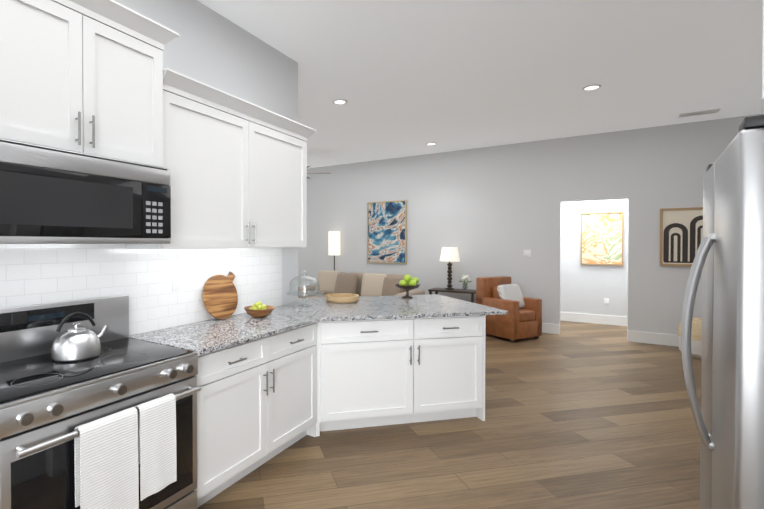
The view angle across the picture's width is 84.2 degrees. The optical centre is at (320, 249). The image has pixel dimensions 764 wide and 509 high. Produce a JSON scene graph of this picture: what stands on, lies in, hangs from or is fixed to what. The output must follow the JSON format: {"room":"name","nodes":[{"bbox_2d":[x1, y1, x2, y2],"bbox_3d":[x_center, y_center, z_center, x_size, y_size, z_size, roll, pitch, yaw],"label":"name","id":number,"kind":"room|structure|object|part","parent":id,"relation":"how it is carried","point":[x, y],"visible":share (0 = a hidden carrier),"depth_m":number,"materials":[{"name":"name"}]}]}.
{"room":"kitchen","nodes":[
{"label":"kitchen","id":0,"kind":"room"},
{"bbox_2d":[114,0,301,305],"bbox_3d":[-1.890,-0.152,1.532,0.120,3.200,5.970,0,1,33],"label":"wall","id":1,"kind":"structure","parent":0,"point":[209,48],"depth_m":3.24,"materials":[{"name":"paint"}]},
{"bbox_2d":[0,0,167,168],"bbox_3d":[-1.258,-0.780,2.033,0.379,0.675,0.870,0,1,33],"label":"upper cabinet","id":2,"kind":"object","parent":1,"relation":"attached to","point":[92,77],"depth_m":1.92,"materials":[{"name":"white wood"}]},
{"bbox_2d":[0,139,170,243],"bbox_3d":[-1.231,-0.230,2.022,0.437,0.405,0.866,0,1,33],"label":"microwave","id":3,"kind":"object","parent":2,"relation":"attached to","point":[48,195],"visible":1,"depth_m":1.86,"materials":[{"name":"grey"}]},
{"bbox_2d":[0,244,281,335],"bbox_3d":[-1.331,0.249,2.282,0.008,0.660,3.590,0,1,33],"label":"tile backsplash","id":4,"kind":"structure","parent":1,"relation":"attached to","point":[31,274],"depth_m":2.60,"materials":[{"name":"white tile"}]},
{"bbox_2d":[125,84,255,248],"bbox_3d":[-0.824,-0.466,2.734,0.349,0.920,0.768,0,1,33],"label":"upper cabinet","id":5,"kind":"object","parent":1,"relation":"attached to","point":[212,144],"depth_m":2.62,"materials":[{"name":"white wood"}]},
{"bbox_2d":[256,116,307,247],"bbox_3d":[-0.471,-0.472,3.279,0.349,0.920,0.768,0,1,33],"label":"upper cabinet","id":6,"kind":"object","parent":1,"relation":"attached to","point":[281,153],"depth_m":3.22,"materials":[{"name":"white wood"}]},
{"bbox_2d":[197,321,700,508],"bbox_3d":[-0.393,1.467,4.256,10.050,0.100,12.500,0,1,33],"label":"floor","id":7,"kind":"structure","parent":0,"point":[580,415],"depth_m":3.00,"materials":[{"name":"brown wood"}]},
{"bbox_2d":[0,295,200,508],"bbox_3d":[-1.114,0.861,1.958,0.712,1.165,0.866,0,1,33],"label":"range","id":8,"kind":"object","parent":7,"relation":"on","point":[48,404],"visible":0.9,"depth_m":1.86,"materials":[{"name":"grey metal"}]},
{"bbox_2d":[51,312,108,361],"bbox_3d":[-1.184,0.417,2.077,0.208,0.218,0.266,0,1,33],"label":"kettle","id":9,"kind":"object","parent":8,"relation":"on","point":[76,343],"visible":1,"depth_m":1.99,"materials":[{"name":"silver metal"}]},
{"bbox_2d":[74,407,138,508],"bbox_3d":[-0.866,0.928,1.703,0.058,0.496,0.238,0,1,33],"label":"towel","id":10,"kind":"object","parent":8,"relation":"hanging from","point":[106,462],"visible":1,"depth_m":1.68,"materials":[{"name":"white fabric"}]},
{"bbox_2d":[135,393,176,500],"bbox_3d":[-0.745,0.881,1.889,0.058,0.406,0.182,0,1,33],"label":"towel","id":11,"kind":"object","parent":8,"relation":"hanging from","point":[157,458],"visible":0.98,"depth_m":1.87,"materials":[{"name":"white fabric"}]},
{"bbox_2d":[196,334,275,507],"bbox_3d":[-0.746,0.995,2.625,0.619,0.882,0.642,0,1,33],"label":"base cabinet","id":12,"kind":"object","parent":7,"relation":"on","point":[261,401],"depth_m":2.45,"materials":[{"name":"white wood"}]},
{"bbox_2d":[276,324,311,454],"bbox_3d":[-0.458,0.990,3.070,0.619,0.882,0.653,0,1,33],"label":"base cabinet","id":13,"kind":"object","parent":7,"relation":"on","point":[294,346],"depth_m":2.93,"materials":[{"name":"white wood"}]},
{"bbox_2d":[329,231,339,270],"bbox_3d":[0.292,0.489,8.973,0.280,1.750,0.280,0,1,33],"label":"floor lamp","id":14,"kind":"object","parent":7,"relation":"on","point":[334,243],"visible":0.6,"depth_m":8.86,"materials":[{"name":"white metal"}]},
{"bbox_2d":[298,270,424,297],"bbox_3d":[0.711,0.900,7.931,2.300,0.952,0.960,0,1,33],"label":"sofa","id":15,"kind":"object","parent":7,"relation":"on","point":[362,284],"visible":0.4,"depth_m":7.84,"materials":[{"name":"beige fabric"}]},
{"bbox_2d":[320,318,419,431],"bbox_3d":[0.469,0.986,3.400,0.616,0.882,1.057,0,1,33],"label":"base cabinet","id":16,"kind":"object","parent":7,"relation":"on","point":[370,369],"depth_m":3.27,"materials":[{"name":"white wood"}]},
{"bbox_2d":[428,288,475,302],"bbox_3d":[2.379,1.051,7.472,0.800,0.660,0.420,0,1,33],"label":"side table","id":17,"kind":"object","parent":7,"relation":"on","point":[468,291],"visible":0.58,"depth_m":7.34,"materials":[{"name":"brown wood"}]},
{"bbox_2d":[440,247,459,289],"bbox_3d":[2.322,0.341,7.525,0.350,0.758,0.350,0,1,33],"label":"table lamp","id":18,"kind":"object","parent":17,"relation":"on","point":[450,254],"visible":1,"depth_m":7.42,"materials":[{"name":"white fabric"}]},
{"bbox_2d":[459,275,471,290],"bbox_3d":[2.544,0.585,7.336,0.199,0.274,0.236,0,1,33],"label":"flower vase","id":19,"kind":"object","parent":17,"relation":"on","point":[465,279],"visible":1,"depth_m":7.32,"materials":[{"name":"clear glass"}]},
{"bbox_2d":[420,315,483,421],"bbox_3d":[0.965,0.983,3.683,0.873,0.882,0.920,0,1,33],"label":"base cabinet","id":20,"kind":"object","parent":7,"relation":"on","point":[451,348],"depth_m":3.42,"materials":[{"name":"white wood"}]},
{"bbox_2d":[129,294,507,355],"bbox_3d":[0.416,0.528,3.353,1.783,0.029,3.137,0,1,33],"label":"countertop","id":21,"kind":"structure","parent":20,"relation":"on","point":[206,337],"depth_m":3.21,"materials":[{"name":"stone"}]},
{"bbox_2d":[202,271,237,318],"bbox_3d":[-0.739,0.343,3.103,0.088,0.343,0.340,0,1,33],"label":"cutting board","id":22,"kind":"object","parent":21,"relation":"on","point":[220,296],"visible":1,"depth_m":3.08,"materials":[{"name":"brown wood"}]},
{"bbox_2d":[244,301,274,317],"bbox_3d":[-0.470,0.455,3.198,0.236,0.118,0.236,0,1,33],"label":"fruit bowl","id":23,"kind":"object","parent":21,"relation":"on","point":[258,309],"visible":1,"depth_m":3.15,"materials":[{"name":"brown wood"}]},
{"bbox_2d":[286,270,322,306],"bbox_3d":[-0.143,0.348,3.748,0.336,0.320,0.336,0,1,33],"label":"cake stand","id":24,"kind":"object","parent":21,"relation":"on","point":[303,293],"visible":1,"depth_m":3.72,"materials":[{"name":"clear glass"}]},
{"bbox_2d":[325,293,358,302],"bbox_3d":[0.207,0.474,4.059,0.330,0.060,0.330,0,1,33],"label":"basket tray","id":25,"kind":"object","parent":21,"relation":"on","point":[342,298],"visible":1,"depth_m":3.95,"materials":[{"name":"wood"}]},
{"bbox_2d":[395,274,419,297],"bbox_3d":[0.900,0.380,4.336,0.260,0.242,0.260,0,1,33],"label":"apple bowl","id":26,"kind":"object","parent":21,"relation":"on","point":[407,284],"visible":1,"depth_m":4.29,"materials":[{"name":"green food"}]},
{"bbox_2d":[484,315,485,420],"bbox_3d":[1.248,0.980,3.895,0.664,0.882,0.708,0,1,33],"label":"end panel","id":27,"kind":"object","parent":7,"relation":"on","point":[484,315],"depth_m":3.46,"materials":[{"name":"white wood"}]},
{"bbox_2d":[476,276,541,342],"bbox_3d":[2.991,0.925,6.669,0.660,0.930,0.720,0,1,-27],"label":"armchair","id":28,"kind":"object","parent":7,"relation":"on","point":[522,319],"visible":0.79,"depth_m":6.48,"materials":[{"name":"brown leather"}]},
{"bbox_2d":[677,317,701,358],"bbox_3d":[5.084,1.161,5.470,0.630,0.485,0.630,0,1,33],"label":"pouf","id":29,"kind":"object","parent":7,"relation":"on","point":[696,341],"visible":0.21,"depth_m":5.37,"materials":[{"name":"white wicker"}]},
{"bbox_2d":[681,115,763,508],"bbox_3d":[1.652,0.548,1.294,0.806,1.805,0.926,1,1,38],"label":"refrigerator","id":30,"kind":"object","parent":7,"relation":"on","point":[728,262],"visible":1,"depth_m":1.19,"materials":[{"name":"grey metal"}]},
{"bbox_2d":[762,0,763,98],"bbox_3d":[1.358,0.233,0.674,0.825,2.450,0.415,0,1,33],"label":"surround","id":31,"kind":"object","parent":7,"relation":"on","point":[763,57],"visible":1,"depth_m":1.06,"materials":[{"name":"white"}]},
{"bbox_2d":[197,0,763,168],"bbox_3d":[-0.393,-1.832,4.219,10.050,0.100,12.500,0,1,33],"label":"ceiling","id":32,"kind":"structure","parent":0,"point":[405,78],"depth_m":4.07,"materials":[{"name":"white paint"}]},
{"bbox_2d":[307,166,330,178],"bbox_3d":[-0.493,-1.545,8.046,1.249,0.559,1.298,0,1,33],"label":"ceiling fan","id":33,"kind":"object","parent":32,"relation":"hanging from","point":[316,172],"visible":0.06,"depth_m":8.06,"materials":[{"name":"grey metal"}]},
{"bbox_2d":[332,99,346,104],"bbox_3d":[0.232,-1.785,5.066,0.184,0.011,0.184,0,1,33],"label":"recessed light","id":34,"kind":"object","parent":32,"relation":"in","point":[340,101],"visible":1,"depth_m":5.05,"materials":[{"name":"white glass"}]},
{"bbox_2d":[582,84,601,90],"bbox_3d":[2.984,-1.780,4.605,0.184,0.011,0.184,0,1,33],"label":"recessed light","id":35,"kind":"object","parent":32,"relation":"in","point":[591,87],"visible":0.94,"depth_m":4.60,"materials":[{"name":"white"}]},
{"bbox_2d":[678,108,720,117],"bbox_3d":[4.964,-1.788,5.491,0.400,0.015,0.180,0,1,33],"label":"ceiling vent","id":36,"kind":"object","parent":32,"relation":"in","point":[698,113],"visible":0.98,"depth_m":5.47,"materials":[{"name":"white metal"}]},
{"bbox_2d":[302,114,763,340],"bbox_3d":[2.086,-0.225,8.065,9.690,3.200,0.120,0,1,33],"label":"wall","id":37,"kind":"structure","parent":0,"point":[493,211],"depth_m":7.26,"materials":[{"name":"paint"}]},
{"bbox_2d":[367,200,406,263],"bbox_3d":[1.330,-0.345,8.459,0.850,1.250,0.035,0,1,33],"label":"art","id":38,"kind":"object","parent":37,"relation":"attached to","point":[386,231],"visible":0.94,"depth_m":8.44,"materials":[{"name":"blue paper"}]},
{"bbox_2d":[524,250,530,256],"bbox_3d":[3.498,0.066,7.074,0.116,0.116,0.010,0,1,33],"label":"light switch","id":39,"kind":"object","parent":37,"relation":"attached to","point":[527,253],"visible":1,"depth_m":7.07,"materials":[{"name":"white plastic"}]},
{"bbox_2d":[542,323,559,333],"bbox_3d":[0.991,1.285,8.708,6.930,0.165,0.020,0,1,33],"label":"baseboard","id":40,"kind":"structure","parent":37,"relation":"attached to","point":[550,328],"depth_m":6.89,"materials":[{"name":"white wood"}]},
{"bbox_2d":[560,312,626,325],"bbox_3d":[5.209,1.296,7.705,3.300,0.165,0.016,0,1,33],"label":"baseboard","id":41,"kind":"structure","parent":37,"relation":"attached to","point":[564,316],"depth_m":7.78,"materials":[{"name":"white wood"}]},
{"bbox_2d":[581,212,623,265],"bbox_3d":[5.173,-0.196,7.698,0.650,0.970,0.035,0,1,33],"label":"art","id":42,"kind":"object","parent":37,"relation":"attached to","point":[601,238],"visible":0.94,"depth_m":7.69,"materials":[{"name":"multicoloured paper"}]},
{"bbox_2d":[604,298,608,304],"bbox_3d":[5.252,0.959,7.676,0.070,0.116,0.009,0,1,33],"label":"electrical outlet","id":43,"kind":"object","parent":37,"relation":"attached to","point":[606,301],"visible":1,"depth_m":7.68,"materials":[{"name":"white plastic"}]},
{"bbox_2d":[628,330,678,346],"bbox_3d":[5.321,1.316,5.902,1.590,0.165,0.020,0,1,33],"label":"baseboard","id":44,"kind":"structure","parent":37,"relation":"attached to","point":[651,338],"depth_m":6.16,"materials":[{"name":"white wood"}]},
{"bbox_2d":[660,207,702,265],"bbox_3d":[5.228,-0.176,5.935,0.640,0.830,0.035,0,1,33],"label":"art","id":45,"kind":"object","parent":37,"relation":"attached to","point":[685,217],"depth_m":5.98,"materials":[{"name":"beige paper"}]},
{"bbox_3d":[5.224,-0.141,5.929,0.560,0.670,0.002,0,1,33],"label":"art with two arches","id":46,"kind":"part","parent":45,"relation":"part of","materials":[{"name":"paper"}]}
]}

